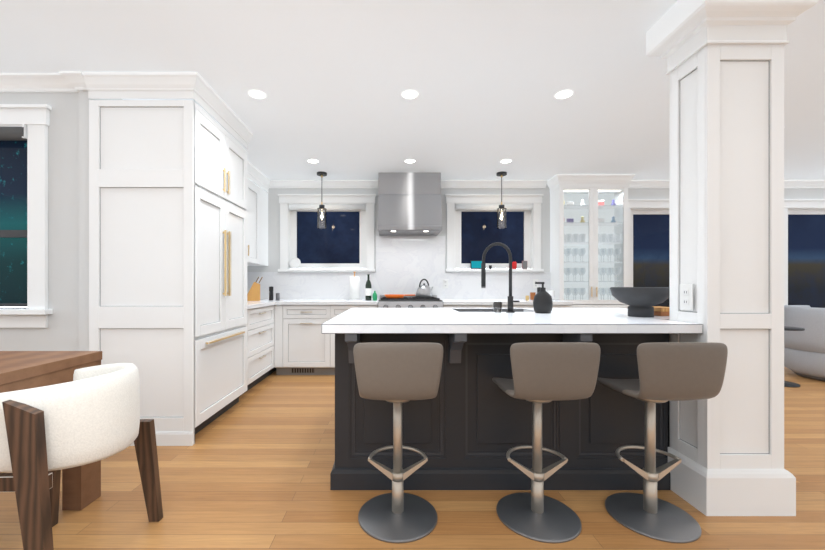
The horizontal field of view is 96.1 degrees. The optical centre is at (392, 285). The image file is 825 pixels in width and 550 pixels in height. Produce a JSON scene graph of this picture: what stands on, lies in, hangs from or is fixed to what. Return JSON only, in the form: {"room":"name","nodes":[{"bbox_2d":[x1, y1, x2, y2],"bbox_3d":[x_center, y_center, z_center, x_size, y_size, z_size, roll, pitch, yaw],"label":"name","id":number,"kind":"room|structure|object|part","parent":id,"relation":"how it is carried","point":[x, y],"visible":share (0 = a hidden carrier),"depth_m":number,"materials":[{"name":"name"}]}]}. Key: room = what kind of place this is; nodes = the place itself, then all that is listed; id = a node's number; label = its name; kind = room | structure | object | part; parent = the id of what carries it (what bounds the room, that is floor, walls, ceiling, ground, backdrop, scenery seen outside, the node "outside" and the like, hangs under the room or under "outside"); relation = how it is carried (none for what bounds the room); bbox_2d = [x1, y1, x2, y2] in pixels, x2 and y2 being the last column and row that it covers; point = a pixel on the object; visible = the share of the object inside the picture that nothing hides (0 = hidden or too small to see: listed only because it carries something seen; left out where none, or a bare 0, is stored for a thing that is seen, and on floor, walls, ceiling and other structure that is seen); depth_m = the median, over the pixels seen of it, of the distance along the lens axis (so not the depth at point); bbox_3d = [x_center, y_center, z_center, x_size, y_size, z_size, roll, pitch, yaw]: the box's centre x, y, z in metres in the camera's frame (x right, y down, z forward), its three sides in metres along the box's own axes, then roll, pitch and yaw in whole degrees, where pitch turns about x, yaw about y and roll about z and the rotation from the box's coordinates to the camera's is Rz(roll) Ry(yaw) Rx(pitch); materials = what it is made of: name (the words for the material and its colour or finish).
{"room":"kitchen","nodes":[
{"label":"kitchen","id":0,"kind":"room"},
{"bbox_2d":[0,92,68,350],"bbox_3d":[-4.195,-0.170,2.580,4.010,2.460,0.160,0,0,0],"label":"wall","id":1,"kind":"structure","parent":0,"point":[53,335],"depth_m":2.50,"materials":[{"name":"paint"}]},
{"bbox_2d":[0,104,52,327],"bbox_3d":[-3.250,-0.465,2.533,1.900,1.490,0.175,0,0,0],"label":"dining window","id":2,"kind":"structure","parent":1,"relation":"in","point":[23,205],"depth_m":2.48,"materials":[{"name":"white wood"}]},
{"bbox_2d":[0,71,87,91],"bbox_3d":[-4.017,-1.354,2.454,3.967,0.092,0.092,0,0,0],"label":"crown molding","id":3,"kind":"structure","parent":1,"relation":"attached to","point":[67,81],"depth_m":2.46,"materials":[{"name":"white wood"}]},
{"bbox_2d":[79,91,91,350],"bbox_3d":[-4.017,-0.170,2.481,3.967,2.459,0.038,0,0,0],"label":"trim","id":4,"kind":"structure","parent":1,"relation":"attached to","point":[83,221],"depth_m":2.45,"materials":[{"name":"paint"}]},
{"bbox_2d":[69,92,122,350],"bbox_3d":[-2.110,-0.170,3.725,0.160,2.460,2.450,0,0,0],"label":"wall","id":5,"kind":"structure","parent":0,"point":[73,221],"depth_m":2.50,"materials":[{"name":"paint"}]},
{"bbox_2d":[245,176,258,263],"bbox_3d":[-1.849,-0.755,4.181,0.358,0.970,0.880,0,0,0],"label":"upper cabinet","id":6,"kind":"object","parent":5,"relation":"attached to","point":[252,210],"depth_m":4.43,"materials":[{"name":"white wood"}]},
{"bbox_2d":[247,184,267,265],"bbox_3d":[-1.849,-0.755,4.753,0.358,0.970,0.390,0,0,0],"label":"upper cabinet","id":7,"kind":"object","parent":5,"relation":"attached to","point":[263,195],"depth_m":4.77,"materials":[{"name":"white wood"}]},
{"bbox_2d":[0,366,824,549],"bbox_3d":[0.500,1.120,0.725,13.400,0.120,8.850,0,0,0],"label":"floor","id":8,"kind":"structure","parent":0,"point":[251,469],"depth_m":1.81,"materials":[{"name":"brown wood"}]},
{"bbox_2d":[0,351,101,509],"bbox_3d":[-2.534,0.694,1.345,2.132,0.732,1.050,0,0,0],"label":"dining table","id":9,"kind":"object","parent":8,"relation":"on","point":[81,485],"visible":0.58,"depth_m":1.73,"materials":[{"name":"brown wood"}]},
{"bbox_2d":[0,363,162,549],"bbox_3d":[-1.288,0.692,1.419,0.537,0.734,0.545,0,0,-1],"label":"dining chair","id":10,"kind":"object","parent":8,"relation":"on","point":[85,416],"visible":1,"depth_m":1.25,"materials":[{"name":"fabric"}]},
{"bbox_2d":[82,72,252,445],"bbox_3d":[-1.654,-0.169,2.902,0.748,2.458,0.975,0,0,0],"label":"tall cabinet","id":11,"kind":"object","parent":8,"relation":"on","point":[167,249],"visible":0.92,"depth_m":2.48,"materials":[{"name":"white wood"}]},
{"bbox_2d":[239,309,250,396],"bbox_3d":[-1.709,0.641,3.465,0.638,0.839,0.146,0,0,0],"label":"base cabinet","id":12,"kind":"object","parent":8,"relation":"on","point":[248,324],"depth_m":3.58,"materials":[{"name":"white wood"}]},
{"bbox_2d":[251,305,274,387],"bbox_3d":[-1.709,0.641,3.934,0.638,0.839,0.792,0,0,0],"label":"base cabinet","id":13,"kind":"object","parent":8,"relation":"on","point":[262,318],"depth_m":3.97,"materials":[{"name":"white wood"}]},
{"bbox_2d":[275,305,377,374],"bbox_3d":[-0.795,0.641,4.637,1.231,0.839,0.622,0,0,0],"label":"base cabinet","id":14,"kind":"object","parent":8,"relation":"on","point":[287,340],"depth_m":4.34,"materials":[{"name":"white wood"}]},
{"bbox_2d":[247,236,572,308],"bbox_3d":[0.035,-0.224,4.170,4.124,0.888,1.553,0,0,0],"label":"backsplash","id":15,"kind":"structure","parent":14,"relation":"on","point":[405,265],"depth_m":4.93,"materials":[{"name":"white stone"}]},
{"bbox_2d":[247,277,262,300],"bbox_3d":[-1.686,0.033,4.505,0.189,0.292,0.100,0,0,-20],"label":"knife block","id":16,"kind":"object","parent":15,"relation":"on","point":[253,294],"visible":0.98,"depth_m":4.46,"materials":[{"name":"brown wood"}]},
{"bbox_2d":[269,286,279,299],"bbox_3d":[-1.483,0.092,4.629,0.127,0.175,0.051,0,0,-13],"label":"pepper grinder","id":17,"kind":"object","parent":15,"relation":"on","point":[271,294],"visible":1,"depth_m":4.61,"materials":[{"name":"black metal"}]},
{"bbox_2d":[349,272,360,300],"bbox_3d":[-0.480,0.000,4.620,0.150,0.358,0.150,0,0,0],"label":"paper towel holder","id":18,"kind":"object","parent":15,"relation":"on","point":[354,288],"visible":1,"depth_m":4.57,"materials":[{"name":"white paper"}]},
{"bbox_2d":[365,274,371,300],"bbox_3d":[-0.305,0.017,4.600,0.077,0.325,0.077,0,0,0],"label":"wine bottle","id":19,"kind":"object","parent":15,"relation":"on","point":[368,291],"visible":1,"depth_m":4.57,"materials":[{"name":"green glass"}]},
{"bbox_2d":[372,291,376,300],"bbox_3d":[-0.225,0.119,4.580,0.060,0.120,0.060,0,0,0],"label":"dish soap bottle","id":20,"kind":"object","parent":15,"relation":"on","point":[374,296],"visible":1,"depth_m":4.56,"materials":[{"name":"green plastic"}]},
{"bbox_2d":[443,279,447,287],"bbox_3d":[0.700,-0.030,4.924,0.070,0.120,0.007,0,0,0],"label":"outlet","id":21,"kind":"object","parent":15,"relation":"attached to","point":[445,283],"depth_m":4.92,"materials":[{"name":"plastic"}]},
{"bbox_2d":[533,279,537,287],"bbox_3d":[1.900,-0.030,4.924,0.070,0.120,0.007,0,0,0],"label":"outlet","id":22,"kind":"object","parent":15,"relation":"attached to","point":[534,280],"depth_m":4.92,"materials":[{"name":"plastic"}]},
{"bbox_2d":[525,287,554,300],"bbox_3d":[1.831,0.097,4.655,0.367,0.165,0.159,0,0,0],"label":"canister set","id":23,"kind":"object","parent":15,"relation":"on","point":[550,292],"visible":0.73,"depth_m":4.61,"materials":[{"name":"white ceramic"}]},
{"bbox_2d":[547,174,634,303],"bbox_3d":[2.535,-0.583,4.782,0.974,1.630,0.329,0,0,0],"label":"display cabinet","id":24,"kind":"object","parent":15,"relation":"on","point":[588,238],"visible":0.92,"depth_m":4.68,"materials":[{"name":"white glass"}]},
{"bbox_2d":[353,342,442,542],"bbox_3d":[0.022,0.644,1.698,0.370,0.831,0.420,0,0,0],"label":"bar stool","id":25,"kind":"object","parent":8,"relation":"on","point":[397,374],"visible":1,"depth_m":1.53,"materials":[{"name":"grey"}]},
{"bbox_3d":[0.022,0.363,1.699,0.389,0.277,0.427,0,0,0],"label":"seat","id":26,"kind":"part","parent":25,"relation":"part of","materials":[{"name":"beige leather"}]},
{"bbox_2d":[378,295,442,307],"bbox_3d":[0.204,0.590,4.587,0.756,0.941,0.667,0,0,0],"label":"range","id":27,"kind":"object","parent":8,"relation":"on","point":[433,301],"visible":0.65,"depth_m":4.32,"materials":[{"name":"silver metal"}]},
{"bbox_2d":[385,294,414,297],"bbox_3d":[0.085,0.124,4.503,0.385,0.040,0.250,0,0,-15],"label":"skillet","id":28,"kind":"object","parent":27,"relation":"on","point":[394,295],"visible":1,"depth_m":4.41,"materials":[{"name":"metal"}]},
{"bbox_2d":[416,279,432,296],"bbox_3d":[0.419,0.025,4.769,0.257,0.239,0.210,0,0,-35],"label":"kettle","id":29,"kind":"object","parent":27,"relation":"on","point":[423,290],"visible":1,"depth_m":4.69,"materials":[{"name":"silver metal"}]},
{"bbox_2d":[443,305,486,307],"bbox_3d":[0.843,0.641,4.639,0.512,0.839,0.618,0,0,0],"label":"base cabinet","id":30,"kind":"object","parent":8,"relation":"on","point":[444,306],"depth_m":4.33,"materials":[{"name":"white wood"}]},
{"bbox_2d":[321,312,702,489],"bbox_3d":[0.762,0.643,2.393,2.176,0.834,1.276,0,0,0],"label":"kitchen island","id":31,"kind":"object","parent":8,"relation":"on","point":[468,426],"depth_m":1.94,"materials":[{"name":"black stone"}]},
{"bbox_2d":[493,302,501,312],"bbox_3d":[0.715,0.144,2.530,0.060,0.070,0.060,0,0,0],"label":"water glass","id":32,"kind":"object","parent":31,"relation":"on","point":[497,306],"visible":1,"depth_m":2.51,"materials":[{"name":"clear glass"}]},
{"bbox_2d":[481,242,519,312],"bbox_3d":[0.748,-0.064,2.589,0.223,0.486,0.194,0,0,0],"label":"faucet","id":33,"kind":"object","parent":31,"relation":"on","point":[483,285],"visible":1,"depth_m":2.52,"materials":[{"name":"black metal"}]},
{"bbox_2d":[533,282,552,312],"bbox_3d":[1.000,0.076,2.470,0.123,0.206,0.123,0,0,0],"label":"soap dispenser","id":34,"kind":"object","parent":31,"relation":"on","point":[542,302],"visible":1,"depth_m":2.43,"materials":[{"name":"black ceramic"}]},
{"bbox_2d":[521,308,604,315],"bbox_3d":[1.253,0.203,2.765,0.427,0.046,0.370,0,0,0],"label":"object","id":35,"kind":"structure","parent":31,"relation":"on","point":[555,311],"depth_m":2.51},
{"bbox_2d":[610,287,669,316],"bbox_3d":[1.462,0.093,2.185,0.314,0.172,0.314,0,0,0],"label":"pedestal bowl","id":36,"kind":"object","parent":31,"relation":"on","point":[640,301],"visible":0.92,"depth_m":2.10,"materials":[{"name":"ceramic"}]},
{"bbox_2d":[652,306,669,315],"bbox_3d":[1.660,0.155,2.300,0.140,0.048,0.180,0,0,-4],"label":"books","id":37,"kind":"object","parent":31,"relation":"on","point":[661,311],"visible":0.46,"depth_m":2.21,"materials":[{"name":"brown paper"}]},
{"bbox_2d":[487,304,578,307],"bbox_3d":[1.599,0.641,4.639,1.125,0.839,0.618,0,0,0],"label":"base cabinet","id":38,"kind":"object","parent":8,"relation":"on","point":[574,305],"depth_m":4.33,"materials":[{"name":"white wood"}]},
{"bbox_2d":[492,342,600,542],"bbox_3d":[0.665,0.644,1.698,0.370,0.831,0.420,0,0,0],"label":"bar stool","id":39,"kind":"object","parent":8,"relation":"on","point":[545,372],"visible":1,"depth_m":1.54,"materials":[{"name":"grey"}]},
{"bbox_3d":[0.665,0.363,1.699,0.389,0.277,0.427,0,0,0],"label":"seat","id":40,"kind":"part","parent":39,"relation":"part of","materials":[{"name":"beige leather"}]},
{"bbox_2d":[579,304,627,308],"bbox_3d":[2.535,0.648,4.809,0.870,0.824,0.278,0,0,0],"label":"base cabinet","id":41,"kind":"object","parent":8,"relation":"on","point":[625,306],"depth_m":4.67,"materials":[{"name":"white wood"}]},
{"bbox_2d":[597,342,727,542],"bbox_3d":[1.185,0.644,1.698,0.370,0.831,0.420,0,0,0],"label":"bar stool","id":42,"kind":"object","parent":8,"relation":"on","point":[676,371],"visible":1,"depth_m":1.55,"materials":[{"name":"grey"}]},
{"bbox_3d":[1.185,0.363,1.699,0.389,0.277,0.427,0,0,0],"label":"seat","id":43,"kind":"part","parent":42,"relation":"part of","materials":[{"name":"beige leather"}]},
{"bbox_2d":[646,0,817,515],"bbox_3d":[1.650,-0.170,1.849,0.508,2.460,0.386,0,0,0],"label":"column","id":44,"kind":"structure","parent":8,"relation":"on","point":[725,65],"depth_m":1.74,"materials":[{"name":"white wood"}]},
{"bbox_2d":[680,284,692,310],"bbox_3d":[1.466,0.055,1.850,0.008,0.130,0.080,0,0,0],"label":"outlet","id":45,"kind":"object","parent":44,"relation":"attached to","point":[686,296],"visible":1,"depth_m":1.85,"materials":[{"name":"plastic"}]},
{"bbox_2d":[784,326,804,387],"bbox_3d":[4.190,0.753,4.020,0.380,0.612,0.380,0,0,0],"label":"side table","id":46,"kind":"object","parent":8,"relation":"on","point":[788,383],"visible":0.31,"depth_m":3.90,"materials":[{"name":"black metal"}]},
{"bbox_2d":[784,305,824,381],"bbox_3d":[5.058,0.650,4.219,0.925,0.820,0.930,0,0,-20],"label":"armchair","id":47,"kind":"object","parent":8,"relation":"on","point":[804,353],"visible":0.94,"depth_m":4.14,"materials":[{"name":"grey fabric"}]},
{"bbox_2d":[0,0,824,180],"bbox_3d":[0.500,-1.460,0.725,13.400,0.120,8.850,0,0,0],"label":"ceiling","id":48,"kind":"structure","parent":0,"point":[486,80],"depth_m":2.43,"materials":[{"name":"paint"}]},
{"bbox_2d":[248,90,266,98],"bbox_3d":[-0.990,-1.397,2.697,0.126,0.005,0.113,0,0,0],"label":"recessed light","id":49,"kind":"object","parent":48,"relation":"in","point":[256,94],"depth_m":2.70,"materials":[{"name":"white plastic"}]},
{"bbox_2d":[307,159,318,162],"bbox_3d":[-0.897,-1.397,4.131,0.123,0.005,0.099,0,0,0],"label":"recessed light","id":50,"kind":"object","parent":48,"relation":"in","point":[310,160],"depth_m":4.15,"materials":[{"name":"white plastic"}]},
{"bbox_2d":[317,171,326,228],"bbox_3d":[-0.880,-1.057,4.580,0.124,0.684,0.124,0,0,0],"label":"pendant light","id":51,"kind":"object","parent":48,"relation":"hanging from","point":[321,206],"visible":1,"depth_m":4.57,"materials":[{"name":"clear glass"}]},
{"bbox_2d":[401,90,418,98],"bbox_3d":[0.124,-1.397,2.697,0.125,0.005,0.113,0,0,0],"label":"recessed light","id":52,"kind":"object","parent":48,"relation":"in","point":[405,94],"depth_m":2.70,"materials":[{"name":"white plastic"}]},
{"bbox_2d":[404,159,415,162],"bbox_3d":[0.191,-1.397,4.131,0.123,0.005,0.099,0,0,0],"label":"recessed light","id":53,"kind":"object","parent":48,"relation":"in","point":[408,160],"depth_m":4.15,"materials":[{"name":"white plastic"}]},
{"bbox_2d":[496,171,506,228],"bbox_3d":[1.345,-1.057,4.580,0.124,0.684,0.124,0,0,0],"label":"pendant light","id":54,"kind":"object","parent":48,"relation":"hanging from","point":[501,208],"visible":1,"depth_m":4.58,"materials":[{"name":"clear glass"}]},
{"bbox_2d":[500,159,511,162],"bbox_3d":[1.267,-1.397,4.131,0.123,0.005,0.099,0,0,0],"label":"recessed light","id":55,"kind":"object","parent":48,"relation":"in","point":[506,160],"depth_m":4.15,"materials":[{"name":"white plastic"}]},
{"bbox_2d":[554,90,573,98],"bbox_3d":[1.246,-1.397,2.697,0.125,0.005,0.113,0,0,0],"label":"recessed light","id":56,"kind":"object","parent":48,"relation":"in","point":[563,94],"depth_m":2.70,"materials":[{"name":"white plastic"}]},
{"bbox_2d":[247,181,824,271],"bbox_3d":[2.505,-0.170,5.030,9.390,2.460,0.160,0,0,0],"label":"wall","id":57,"kind":"structure","parent":0,"point":[274,220],"depth_m":4.95,"materials":[{"name":"paint"}]},
{"bbox_2d":[269,180,377,187],"bbox_3d":[-0.928,-1.354,4.915,1.475,0.092,0.070,0,0,0],"label":"crown molding","id":58,"kind":"structure","parent":57,"relation":"attached to","point":[274,183],"depth_m":4.91,"materials":[{"name":"white wood"}]},
{"bbox_2d":[278,194,375,271],"bbox_3d":[-0.877,-0.705,4.982,1.305,1.030,0.175,0,0,0],"label":"window","id":59,"kind":"structure","parent":57,"relation":"in","point":[343,241],"depth_m":5.00,"materials":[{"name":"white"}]},
{"bbox_2d":[289,258,300,267],"bbox_3d":[-1.300,-0.305,4.915,0.150,0.147,0.041,0,0,0],"label":"decorative plate","id":60,"kind":"object","parent":59,"relation":"on","point":[295,263],"visible":1,"depth_m":4.92,"materials":[{"name":"white ceramic"}]},
{"bbox_2d":[378,173,441,235],"bbox_3d":[0.204,-1.033,4.687,0.772,0.730,0.520,0,0,0],"label":"range hood","id":61,"kind":"object","parent":57,"relation":"attached to","point":[409,204],"visible":1,"depth_m":4.53,"materials":[{"name":"silver metal"}]},
{"bbox_2d":[445,194,543,271],"bbox_3d":[1.347,-0.705,4.982,1.305,1.030,0.175,0,0,0],"label":"window","id":62,"kind":"structure","parent":57,"relation":"in","point":[473,232],"depth_m":5.00,"materials":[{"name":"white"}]},
{"bbox_2d":[470,260,481,268],"bbox_3d":[1.120,-0.284,4.938,0.170,0.115,0.028,0,0,0],"label":"picture","id":63,"kind":"object","parent":62,"relation":"on","point":[475,264],"visible":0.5,"depth_m":4.93},
{"bbox_2d":[512,262,516,268],"bbox_3d":[1.620,-0.276,4.938,0.064,0.100,0.062,0,0,0],"label":"trinket","id":64,"kind":"object","parent":62,"relation":"on","point":[514,264],"depth_m":4.91,"materials":[{"name":"red ceramic"}]},
{"bbox_2d":[522,261,526,268],"bbox_3d":[1.755,-0.281,4.933,0.070,0.110,0.010,0,0,0],"label":"trinket","id":65,"kind":"object","parent":62,"relation":"on","point":[524,265],"depth_m":4.93,"materials":[{"name":"grey ceramic"}]},
{"bbox_2d":[441,180,547,187],"bbox_3d":[1.317,-1.354,4.915,1.445,0.092,0.070,0,0,0],"label":"crown molding","id":66,"kind":"structure","parent":57,"relation":"attached to","point":[444,183],"depth_m":4.91,"materials":[{"name":"white wood"}]},
{"bbox_2d":[626,199,669,306],"bbox_3d":[4.060,-0.215,4.982,2.050,1.880,0.175,0,0,0],"label":"window","id":67,"kind":"structure","parent":57,"relation":"in","point":[648,242],"depth_m":5.02,"materials":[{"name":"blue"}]},
{"bbox_2d":[628,180,824,187],"bbox_3d":[5.015,-1.354,4.915,3.970,0.092,0.070,0,0,0],"label":"crown molding","id":68,"kind":"structure","parent":57,"relation":"attached to","point":[633,183],"depth_m":4.91,"materials":[{"name":"white wood"}]},
{"bbox_2d":[784,199,824,307],"bbox_3d":[6.055,-0.215,4.982,1.860,1.880,0.175,0,0,0],"label":"window","id":69,"kind":"structure","parent":57,"relation":"in","point":[804,251],"depth_m":5.02,"materials":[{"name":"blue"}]}
]}

